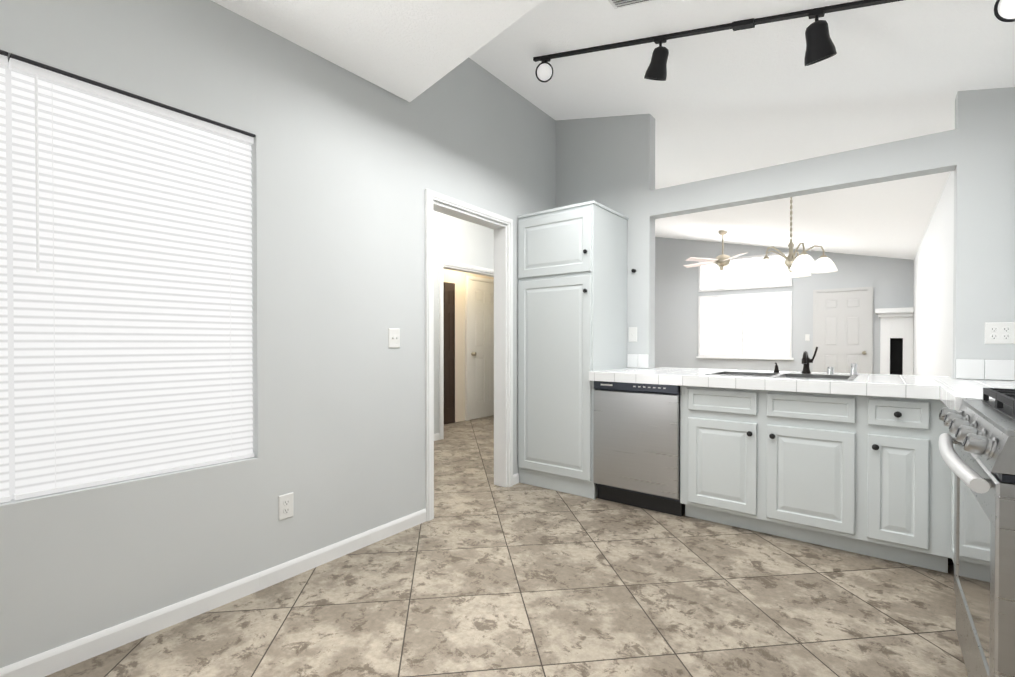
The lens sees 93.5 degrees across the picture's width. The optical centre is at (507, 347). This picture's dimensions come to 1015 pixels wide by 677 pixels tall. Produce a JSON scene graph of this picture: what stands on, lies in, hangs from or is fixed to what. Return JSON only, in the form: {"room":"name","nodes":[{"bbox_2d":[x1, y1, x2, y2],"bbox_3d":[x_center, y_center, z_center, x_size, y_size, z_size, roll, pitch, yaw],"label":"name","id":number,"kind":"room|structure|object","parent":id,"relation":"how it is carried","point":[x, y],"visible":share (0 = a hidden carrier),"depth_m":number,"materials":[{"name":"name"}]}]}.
{"room":"kitchen","nodes":[
{"label":"kitchen","id":0,"kind":"room"},
{"bbox_2d":[0,0,555,667],"bbox_3d":[-0.736,-0.503,2.887,0.272,3.200,8.440,0,1,38],"label":"wall","id":1,"kind":"structure","parent":0,"point":[348,168],"depth_m":2.29,"materials":[{"name":"paint"}]},
{"bbox_2d":[5,62,14,499],"bbox_3d":[-1.760,-0.221,1.488,0.048,1.460,1.830,0,1,38],"label":"window","id":2,"kind":"structure","parent":1,"relation":"in","point":[9,225],"depth_m":1.59,"materials":[{"name":"white plastic"}]},
{"bbox_2d":[0,50,10,502],"bbox_3d":[-1.955,-0.219,1.150,0.060,1.456,1.049,0,1,38],"label":"window blind","id":3,"kind":"object","parent":2,"relation":"attached to","point":[5,496],"visible":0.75,"depth_m":1.55,"materials":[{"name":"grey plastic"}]},
{"bbox_2d":[8,53,254,499],"bbox_3d":[-1.394,-0.226,1.871,0.060,1.456,0.767,0,1,38],"label":"window blind","id":4,"kind":"object","parent":1,"relation":"attached to","point":[132,274],"visible":0.88,"depth_m":1.80,"materials":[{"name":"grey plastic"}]},
{"bbox_2d":[0,473,518,676],"bbox_3d":[-1.527,1.068,1.704,0.074,0.078,5.338,0,1,38],"label":"baseboard","id":5,"kind":"structure","parent":1,"relation":"attached to","point":[51,661],"depth_m":1.95,"materials":[{"name":"white wood"}]},
{"bbox_2d":[278,492,292,520],"bbox_3d":[-1.052,0.757,2.270,0.010,0.116,0.072,0,1,38],"label":"outlet","id":6,"kind":"object","parent":1,"relation":"attached to","point":[285,506],"visible":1,"depth_m":2.26,"materials":[{"name":"white plastic"}]},
{"bbox_2d":[388,328,399,347],"bbox_3d":[-0.659,-0.052,2.793,0.019,0.114,0.084,0,1,38],"label":"light switch","id":7,"kind":"object","parent":1,"relation":"in","point":[393,337],"visible":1,"depth_m":2.79,"materials":[{"name":"white plastic"}]},
{"bbox_2d":[425,189,512,520],"bbox_3d":[-0.281,0.049,3.407,0.169,2.086,0.930,0,1,38],"label":"door frame","id":8,"kind":"structure","parent":1,"relation":"attached to","point":[503,355],"depth_m":3.70,"materials":[{"name":"white wood"}]},
{"bbox_2d":[211,0,542,101],"bbox_3d":[-0.917,-1.711,0.467,2.402,0.539,4.174,0,1,38],"label":"ceiling","id":9,"kind":"structure","parent":0,"point":[409,50],"depth_m":2.19,"materials":[{"name":"paint"}]},
{"bbox_2d":[433,211,493,433],"bbox_3d":[-0.838,-0.353,5.565,0.120,2.850,4.340,0,1,38],"label":"wall","id":10,"kind":"structure","parent":0,"point":[457,240],"depth_m":5.70,"materials":[{"name":"paint"}]},
{"bbox_2d":[434,433,439,440],"bbox_3d":[-0.786,1.034,5.537,0.012,0.078,4.100,0,1,38],"label":"baseboard","id":11,"kind":"structure","parent":10,"relation":"attached to","point":[436,436],"depth_m":5.50,"materials":[{"name":"white wood"}]},
{"bbox_2d":[439,259,493,439],"bbox_3d":[-0.399,0.024,6.114,0.143,2.086,1.412,0,1,38],"label":"door frame","id":12,"kind":"structure","parent":10,"relation":"attached to","point":[443,263],"depth_m":5.54,"materials":[{"name":"white wood"}]},
{"bbox_2d":[443,269,493,421],"bbox_3d":[-1.427,-0.356,5.947,0.120,2.850,4.220,0,1,38],"label":"wall","id":13,"kind":"structure","parent":0,"point":[457,278],"depth_m":6.81,"materials":[{"name":"beige paint"}]},
{"bbox_2d":[443,282,454,423],"bbox_3d":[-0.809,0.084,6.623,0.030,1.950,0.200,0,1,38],"label":"door","id":14,"kind":"structure","parent":13,"relation":"in","point":[449,353],"depth_m":6.61,"materials":[{"name":"brown wood"}]},
{"bbox_2d":[465,275,493,420],"bbox_3d":[-0.306,0.010,7.220,0.090,2.095,0.880,0,1,38],"label":"bedroom door","id":15,"kind":"structure","parent":13,"relation":"in","point":[479,347],"depth_m":7.10,"materials":[{"name":"white wood"}]},
{"bbox_2d":[45,415,967,676],"bbox_3d":[0.634,1.110,4.686,7.100,0.060,13.100,0,1,38],"label":"floor","id":16,"kind":"structure","parent":0,"point":[480,574],"depth_m":2.03,"materials":[{"name":"tile"}]},
{"bbox_2d":[518,200,628,498],"bbox_3d":[0.519,0.021,3.829,0.675,2.135,0.633,0,1,38],"label":"pantry cabinet","id":17,"kind":"object","parent":16,"relation":"on","point":[572,296],"visible":0.94,"depth_m":3.59,"materials":[{"name":"white paint"}]},
{"bbox_2d":[594,381,684,516],"bbox_3d":[1.027,0.658,3.441,0.598,0.868,0.598,0,1,38],"label":"dishwasher","id":18,"kind":"object","parent":16,"relation":"on","point":[636,444],"visible":0.81,"depth_m":3.19,"materials":[{"name":"silver metal"}]},
{"bbox_2d":[593,381,688,515],"bbox_3d":[1.051,0.655,3.437,0.671,0.874,0.606,0,1,38],"label":"base cabinet","id":19,"kind":"object","parent":16,"relation":"on","point":[684,390],"depth_m":3.03,"materials":[{"name":"white paint"}]},
{"bbox_2d":[589,367,1014,398],"bbox_3d":[1.839,0.208,2.923,2.539,0.065,0.922,0,1,38],"label":"countertop","id":20,"kind":"structure","parent":19,"relation":"on","point":[882,385],"depth_m":2.71,"materials":[{"name":"tile"}]},
{"bbox_2d":[704,371,856,379],"bbox_3d":[1.688,0.263,2.972,0.770,0.183,0.430,0,1,38],"label":"sink","id":21,"kind":"object","parent":20,"relation":"in","point":[799,375],"visible":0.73,"depth_m":3.00,"materials":[{"name":"silver metal"}]},
{"bbox_2d":[773,347,857,375],"bbox_3d":[1.915,0.086,2.998,0.459,0.176,0.230,0,1,38],"label":"faucet","id":22,"kind":"object","parent":20,"relation":"on","point":[806,360],"visible":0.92,"depth_m":3.02,"materials":[{"name":"black metal"}]},
{"bbox_2d":[689,386,864,554],"bbox_3d":[1.661,0.659,2.963,0.873,0.874,0.606,0,1,38],"label":"base cabinet","id":23,"kind":"object","parent":16,"relation":"on","point":[791,465],"depth_m":2.69,"materials":[{"name":"white paint"}]},
{"bbox_2d":[875,307,913,374],"bbox_3d":[6.487,0.200,8.018,0.498,1.700,0.240,0,1,38],"label":"fireplace mantel","id":24,"kind":"object","parent":16,"relation":"on","point":[896,341],"visible":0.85,"depth_m":8.03,"materials":[{"name":"white wood"}]},
{"bbox_2d":[865,396,932,569],"bbox_3d":[2.109,0.662,2.615,0.262,0.874,0.606,0,1,38],"label":"base cabinet","id":25,"kind":"object","parent":16,"relation":"on","point":[866,475],"depth_m":2.37,"materials":[{"name":"white paint"}]},
{"bbox_2d":[933,399,954,572],"bbox_3d":[2.502,0.665,2.309,0.734,0.874,0.606,0,1,38],"label":"base cabinet","id":26,"kind":"object","parent":16,"relation":"on","point":[941,471],"depth_m":2.29,"materials":[{"name":"white paint"}]},
{"bbox_2d":[951,434,954,562],"bbox_3d":[2.145,0.669,1.825,0.662,0.874,0.632,0,1,38],"label":"base cabinet","id":27,"kind":"object","parent":16,"relation":"on","point":[952,507],"depth_m":2.20,"materials":[{"name":"white paint"}]},
{"bbox_2d":[933,383,1014,410],"bbox_3d":[2.115,0.218,1.783,0.704,0.065,0.540,0,1,38],"label":"countertop","id":28,"kind":"structure","parent":27,"relation":"on","point":[949,392],"depth_m":2.10,"materials":[{"name":"tile"}]},
{"bbox_2d":[939,388,1014,676],"bbox_3d":[1.674,0.630,1.275,0.767,0.962,0.802,0,1,38],"label":"range","id":29,"kind":"object","parent":16,"relation":"on","point":[979,459],"visible":1,"depth_m":1.29,"materials":[{"name":"silver metal"}]},
{"bbox_2d":[469,0,1014,259],"bbox_3d":[0.634,-2.113,4.657,7.100,1.703,13.100,0,1,38],"label":"ceiling","id":30,"kind":"structure","parent":0,"point":[723,103],"depth_m":3.09,"materials":[{"name":"paint"}]},
{"bbox_2d":[608,0,654,8],"bbox_3d":[0.626,-1.696,2.241,0.382,0.094,0.250,0,1,38],"label":"ceiling vent","id":31,"kind":"object","parent":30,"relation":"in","point":[616,4],"visible":1,"depth_m":2.38,"materials":[{"name":"white metal"}]},
{"bbox_2d":[683,230,762,276],"bbox_3d":[3.816,-1.654,8.451,1.450,0.780,1.395,0,1,38],"label":"fan","id":32,"kind":"object","parent":30,"relation":"hanging from","point":[722,261],"visible":1,"depth_m":8.36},
{"bbox_2d":[533,0,1014,82],"bbox_3d":[1.183,-1.555,2.365,2.574,0.705,0.244,0,1,38],"label":"track light","id":33,"kind":"object","parent":30,"relation":"hanging from","point":[820,45],"visible":1,"depth_m":2.31,"materials":[{"name":"black metal"}]},
{"bbox_2d":[753,197,837,277],"bbox_3d":[2.861,-1.211,4.792,0.752,0.940,0.749,0,1,38],"label":"chandelier","id":34,"kind":"object","parent":30,"relation":"hanging from","point":[803,263],"visible":0.94,"depth_m":4.69,"materials":[{"name":"white glass"}]},
{"bbox_2d":[655,237,913,373],"bbox_3d":[4.408,-0.922,9.853,6.290,3.910,0.120,0,1,38],"label":"wall","id":35,"kind":"structure","parent":0,"point":[890,281],"depth_m":9.46,"materials":[{"name":"grey paint"}]},
{"bbox_2d":[696,252,793,359],"bbox_3d":[4.688,-0.783,9.522,1.760,2.040,0.060,0,1,38],"label":"window","id":36,"kind":"structure","parent":35,"relation":"in","point":[747,326],"depth_m":9.50,"materials":[{"name":"white plastic"}]},
{"bbox_2d":[805,334,809,340],"bbox_3d":[5.570,-0.177,8.869,0.072,0.116,0.017,0,1,38],"label":"light switch","id":37,"kind":"object","parent":35,"relation":"attached to","point":[807,337],"visible":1,"depth_m":8.87,"materials":[{"name":"white plastic"}]},
{"bbox_2d":[813,287,872,373],"bbox_3d":[5.967,-0.002,8.518,0.880,2.095,0.085,0,1,38],"label":"door","id":38,"kind":"structure","parent":35,"relation":"in","point":[842,330],"depth_m":8.51,"materials":[{"name":"grey wood"}]},
{"bbox_2d":[556,87,1014,380],"bbox_3d":[1.783,-0.483,3.322,3.370,3.152,0.120,0,1,38],"label":"wall","id":39,"kind":"structure","parent":0,"point":[608,162],"depth_m":2.67,"materials":[{"name":"paint"}]},
{"bbox_2d":[629,327,636,341],"bbox_3d":[1.006,-0.102,3.842,0.072,0.116,0.017,0,1,38],"label":"light switch","id":40,"kind":"object","parent":39,"relation":"attached to","point":[632,334],"visible":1,"depth_m":3.84,"materials":[{"name":"white plastic"}]},
{"bbox_2d":[650,129,956,218],"bbox_3d":[1.854,-1.127,3.261,1.770,0.200,0.120,0,1,38],"label":"beam","id":41,"kind":"structure","parent":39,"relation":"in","point":[930,154],"depth_m":3.08,"materials":[{"name":"paint"}]},
{"bbox_2d":[627,354,1014,380],"bbox_3d":[1.972,0.117,3.098,2.530,0.112,0.010,0,1,38],"label":"backsplash","id":42,"kind":"structure","parent":39,"relation":"attached to","point":[991,369],"depth_m":2.62,"materials":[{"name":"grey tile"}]},
{"bbox_2d":[984,322,1014,343],"bbox_3d":[2.651,-0.075,2.569,0.118,0.116,0.009,0,1,38],"label":"outlet","id":43,"kind":"object","parent":39,"relation":"attached to","point":[999,332],"visible":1,"depth_m":2.57,"materials":[{"name":"white plastic"}]},
{"bbox_2d":[913,171,953,377],"bbox_3d":[4.765,-0.193,5.294,0.120,2.535,6.650,0,1,38],"label":"wall","id":44,"kind":"structure","parent":0,"point":[933,308],"depth_m":4.77,"materials":[{"name":"white paint"}]}
]}

